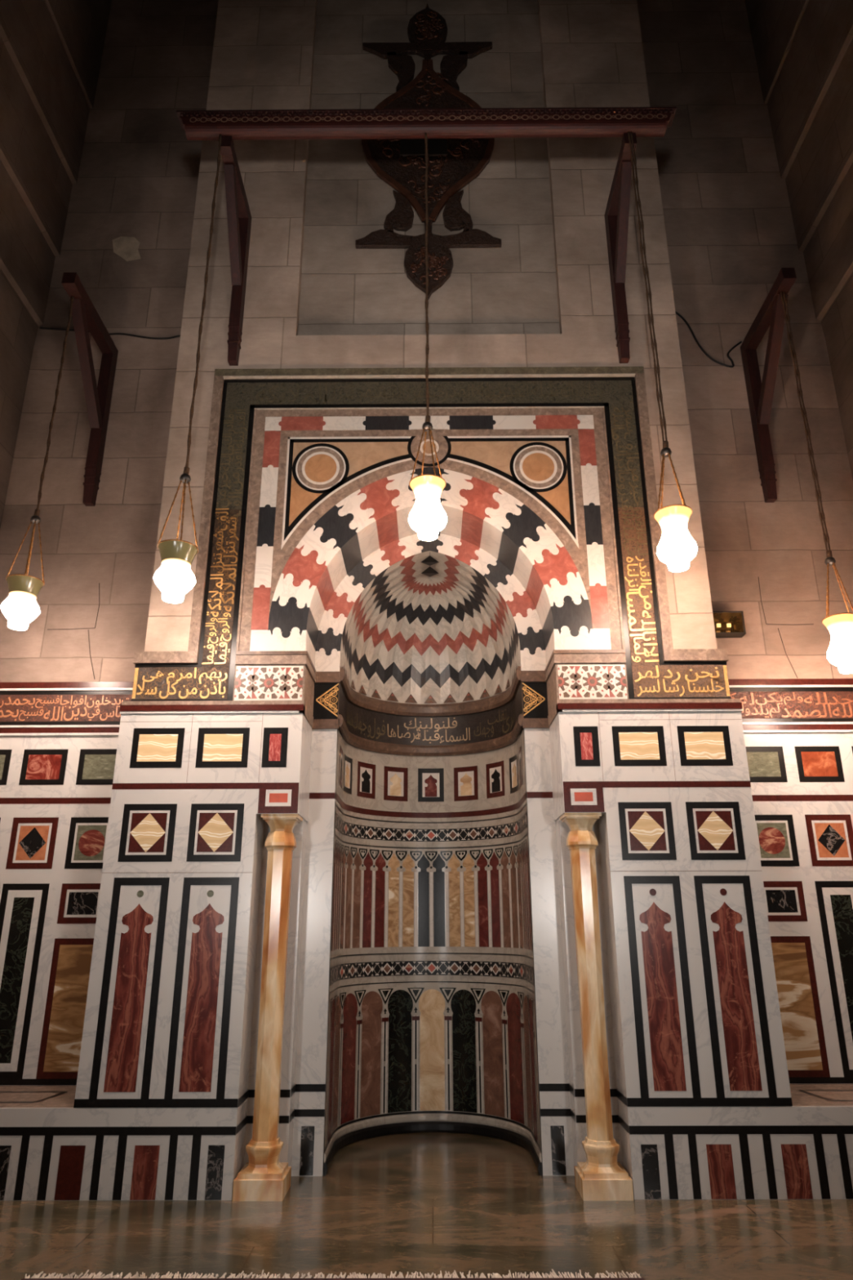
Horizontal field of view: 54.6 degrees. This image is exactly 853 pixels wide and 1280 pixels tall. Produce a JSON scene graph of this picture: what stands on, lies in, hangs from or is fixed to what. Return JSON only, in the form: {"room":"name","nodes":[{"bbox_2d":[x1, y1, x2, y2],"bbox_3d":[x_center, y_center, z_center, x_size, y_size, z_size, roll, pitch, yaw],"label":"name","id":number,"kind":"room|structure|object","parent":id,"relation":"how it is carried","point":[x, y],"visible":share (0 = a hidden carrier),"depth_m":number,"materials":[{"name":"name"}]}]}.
{"room":"mosque","nodes":[
{"label":"mosque","id":0,"kind":"room"},
{"bbox_2d":[0,0,111,528],"bbox_3d":[-3.709,-3.677,6.217,0.560,14.000,3.120,0,-19,0],"label":"wall","id":1,"kind":"structure","parent":0,"point":[51,51],"depth_m":7.35,"materials":[{"name":"stone"}]},
{"bbox_2d":[0,0,218,682],"bbox_3d":[-2.838,-4.680,8.364,1.690,10.710,0.304,0,-19,0],"label":"wall","id":2,"kind":"structure","parent":0,"point":[127,236],"depth_m":7.44,"materials":[{"name":"stone"}]},
{"bbox_2d":[0,272,118,630],"bbox_3d":[-2.862,-1.382,6.568,0.254,2.975,0.953,0,-19,0],"label":"lamp","id":3,"kind":"object","parent":2,"relation":"attached to","point":[20,607],"depth_m":6.85,"materials":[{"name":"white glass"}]},
{"bbox_2d":[0,681,133,1085],"bbox_3d":[-2.825,1.679,6.060,1.479,2.824,0.120,0,-19,0],"label":"wall panel","id":4,"kind":"object","parent":2,"relation":"attached to","point":[59,740],"visible":0.84,"depth_m":6.04,"materials":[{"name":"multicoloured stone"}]},
{"bbox_2d":[39,327,180,339],"bbox_3d":[-2.773,-2.807,7.552,1.550,0.144,0.018,0,-19,0],"label":"cable","id":5,"kind":"object","parent":2,"relation":"attached to","point":[47,328],"visible":0.6,"depth_m":7.54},
{"bbox_2d":[0,1132,852,1279],"bbox_3d":[0.021,2.392,2.190,12.000,0.120,9.700,0,-19,0],"label":"floor","id":6,"kind":"structure","parent":0,"point":[425,1202],"depth_m":4.25,"materials":[{"name":"brown stone"}]},
{"bbox_2d":[0,1085,248,1200],"bbox_3d":[-2.338,3.103,5.142,2.450,0.470,0.721,0,-19,0],"label":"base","id":7,"kind":"object","parent":6,"relation":"on","point":[51,1149],"visible":0.94,"depth_m":4.81,"materials":[{"name":"white stone"}]},
{"bbox_2d":[73,700,337,1177],"bbox_3d":[-1.373,1.943,5.579,1.435,2.944,0.840,0,-19,0],"label":"pier","id":8,"kind":"object","parent":6,"relation":"on","point":[172,1011],"visible":0.96,"depth_m":5.32,"materials":[{"name":"beige stone"}]},
{"bbox_2d":[232,650,342,737],"bbox_3d":[-0.991,0.413,6.068,0.680,0.447,0.768,0,-19,0],"label":"impost","id":9,"kind":"object","parent":8,"relation":"on","point":[282,675],"visible":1,"depth_m":5.76,"materials":[{"name":"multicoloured stone"}]},
{"bbox_2d":[249,466,611,667],"bbox_3d":[0.026,-0.540,6.252,2.536,1.470,0.480,0,-19,0],"label":"arch","id":10,"kind":"object","parent":9,"relation":"on","point":[480,513],"visible":0.92,"depth_m":6.11,"materials":[{"name":"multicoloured stone"}]},
{"bbox_2d":[315,533,546,671],"bbox_3d":[0.028,-0.302,6.462,1.750,1.172,0.076,0,-19,0],"label":"arch","id":11,"kind":"object","parent":9,"relation":"on","point":[531,640],"visible":0.98,"depth_m":6.45,"materials":[{"name":"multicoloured stone"}]},
{"bbox_2d":[231,813,302,1201],"bbox_3d":[-0.966,2.214,5.195,0.286,2.180,0.290,0,-19,0],"label":"marble column","id":12,"kind":"structure","parent":6,"relation":"on","point":[264,1178],"depth_m":5.08,"materials":[{"name":"stone"}]},
{"bbox_2d":[20,1269,644,1279],"bbox_3d":[-0.423,2.498,2.709,2.754,0.021,2.145,0,-19,0],"label":"rug","id":13,"kind":"object","parent":6,"relation":"on","point":[496,1276],"visible":1,"depth_m":3.66,"materials":[{"name":"fabric"}]},
{"bbox_2d":[323,551,542,1176],"bbox_3d":[0.038,1.509,6.409,1.378,4.297,1.165,0,-19,0],"label":"niche","id":14,"kind":"object","parent":6,"relation":"on","point":[432,1025],"visible":1,"depth_m":6.64,"materials":[{"name":"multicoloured stone"}]},
{"bbox_2d":[559,812,634,1200],"bbox_3d":[1.034,2.205,5.186,0.286,2.180,0.290,0,-19,0],"label":"marble column","id":15,"kind":"structure","parent":6,"relation":"on","point":[601,1177],"depth_m":5.06,"materials":[{"name":"stone"}]},
{"bbox_2d":[523,698,792,1175],"bbox_3d":[1.442,1.930,5.567,1.435,2.944,0.840,0,-19,0],"label":"pier","id":16,"kind":"object","parent":6,"relation":"on","point":[693,1017],"visible":0.98,"depth_m":5.31,"materials":[{"name":"beige stone"}]},
{"bbox_2d":[520,649,628,735],"bbox_3d":[1.049,0.404,6.059,0.680,0.447,0.768,0,-19,0],"label":"impost","id":17,"kind":"object","parent":16,"relation":"on","point":[568,674],"visible":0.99,"depth_m":5.75,"materials":[{"name":"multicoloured stone"}]},
{"bbox_2d":[617,1084,852,1199],"bbox_3d":[2.412,3.082,5.120,2.450,0.470,0.721,0,-19,0],"label":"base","id":18,"kind":"object","parent":6,"relation":"on","point":[803,1149],"visible":0.94,"depth_m":4.79,"materials":[{"name":"white stone"}]},
{"bbox_2d":[144,0,717,651],"bbox_3d":[0.014,-4.695,7.814,4.020,11.055,0.720,0,-19,0],"label":"wall","id":19,"kind":"structure","parent":0,"point":[542,298],"depth_m":7.04,"materials":[{"name":"stone"}]},
{"bbox_2d":[220,136,251,365],"bbox_3d":[-1.540,-3.030,6.461,0.092,1.526,0.773,0,-19,0],"label":"wooden bracket","id":20,"kind":"object","parent":19,"relation":"attached to","point":[238,213],"visible":1,"depth_m":6.60,"materials":[{"name":"red paint"}]},
{"bbox_2d":[176,106,676,140],"bbox_3d":[-0.002,-3.967,6.374,3.835,0.179,0.150,0,-19,0],"label":"wooden beam","id":21,"kind":"structure","parent":20,"relation":"on","point":[587,122],"depth_m":6.33,"materials":[{"name":"red wood"}]},
{"bbox_2d":[153,133,222,603],"bbox_3d":[-1.573,-2.066,5.723,0.254,3.850,0.254,0,-19,0],"label":"lamp","id":22,"kind":"object","parent":21,"relation":"hanging from","point":[175,577],"visible":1,"depth_m":5.13,"materials":[{"name":"white glass"}]},
{"bbox_2d":[408,132,447,541],"bbox_3d":[0.004,-2.272,5.785,0.246,3.430,0.246,0,-19,0],"label":"lamp","id":23,"kind":"object","parent":21,"relation":"hanging from","point":[428,517],"visible":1,"depth_m":5.26,"materials":[{"name":"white glass"}]},
{"bbox_2d":[627,131,697,572],"bbox_3d":[1.569,-2.172,5.741,0.246,3.655,0.246,0,-19,0],"label":"lamp","id":24,"kind":"object","parent":21,"relation":"hanging from","point":[676,548],"visible":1,"depth_m":5.21,"materials":[{"name":"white glass"}]},
{"bbox_2d":[288,441,408,525],"bbox_3d":[-0.549,-0.845,6.242,1.147,1.343,0.253,0,-19,0],"label":"spandrel","id":25,"kind":"object","parent":19,"relation":"attached to","point":[317,467],"visible":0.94,"depth_m":6.28,"materials":[{"name":"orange stone"}]},
{"bbox_2d":[355,3,501,299],"bbox_3d":[0.013,-4.483,7.410,1.240,3.490,0.078,0,-19,0],"label":"wall ornament","id":26,"kind":"object","parent":19,"relation":"attached to","point":[452,163],"visible":0.76,"depth_m":7.31,"materials":[{"name":"brown wood"}]},
{"bbox_2d":[130,366,731,701],"bbox_3d":[0.025,-0.825,6.244,4.140,2.716,0.330,0,-19,0],"label":"frame","id":27,"kind":"object","parent":19,"relation":"attached to","point":[246,540],"visible":0.99,"depth_m":6.23,"materials":[{"name":"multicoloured stone"}]},
{"bbox_2d":[450,440,571,537],"bbox_3d":[0.598,-0.850,6.237,1.147,1.343,0.253,0,-19,0],"label":"spandrel","id":28,"kind":"object","parent":19,"relation":"attached to","point":[540,465],"visible":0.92,"depth_m":6.28,"materials":[{"name":"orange stone"}]},
{"bbox_2d":[604,133,636,363],"bbox_3d":[1.563,-3.044,6.447,0.092,1.526,0.773,0,-19,0],"label":"wooden bracket","id":29,"kind":"object","parent":19,"relation":"attached to","point":[617,210],"visible":0.96,"depth_m":6.59,"materials":[{"name":"red paint"}]},
{"bbox_2d":[636,0,852,679],"bbox_3d":[2.871,-4.706,8.339,1.690,10.710,0.302,0,-19,0],"label":"wall","id":30,"kind":"structure","parent":0,"point":[730,230],"depth_m":7.45,"materials":[{"name":"stone"}]},
{"bbox_2d":[675,311,742,367],"bbox_3d":[2.447,-2.817,7.524,0.820,0.803,0.018,0,-19,0],"label":"cable","id":31,"kind":"object","parent":30,"relation":"attached to","point":[677,313],"visible":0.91,"depth_m":7.45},
{"bbox_2d":[712,610,746,637],"bbox_3d":[2.359,-0.119,6.542,0.280,0.190,0.120,0,-19,0],"label":"floodlight","id":32,"kind":"object","parent":30,"relation":"attached to","point":[727,624],"visible":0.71,"depth_m":6.53,"materials":[{"name":"metal"}]},
{"bbox_2d":[728,678,852,1084],"bbox_3d":[2.896,1.653,6.034,1.479,2.824,0.120,0,-19,0],"label":"wall panel","id":33,"kind":"object","parent":30,"relation":"attached to","point":[798,733],"visible":0.73,"depth_m":6.03,"materials":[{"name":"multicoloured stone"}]},
{"bbox_2d":[740,267,852,673],"bbox_3d":[2.884,-1.245,6.486,0.246,3.320,0.953,0,-19,0],"label":"lamp","id":34,"kind":"object","parent":30,"relation":"attached to","point":[840,625],"depth_m":6.82,"materials":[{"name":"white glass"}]},
{"bbox_2d":[745,0,852,479],"bbox_3d":[3.731,-3.711,6.183,0.560,14.000,3.120,0,-19,0],"label":"wall","id":35,"kind":"structure","parent":0,"point":[803,49],"depth_m":7.41,"materials":[{"name":"stone"}]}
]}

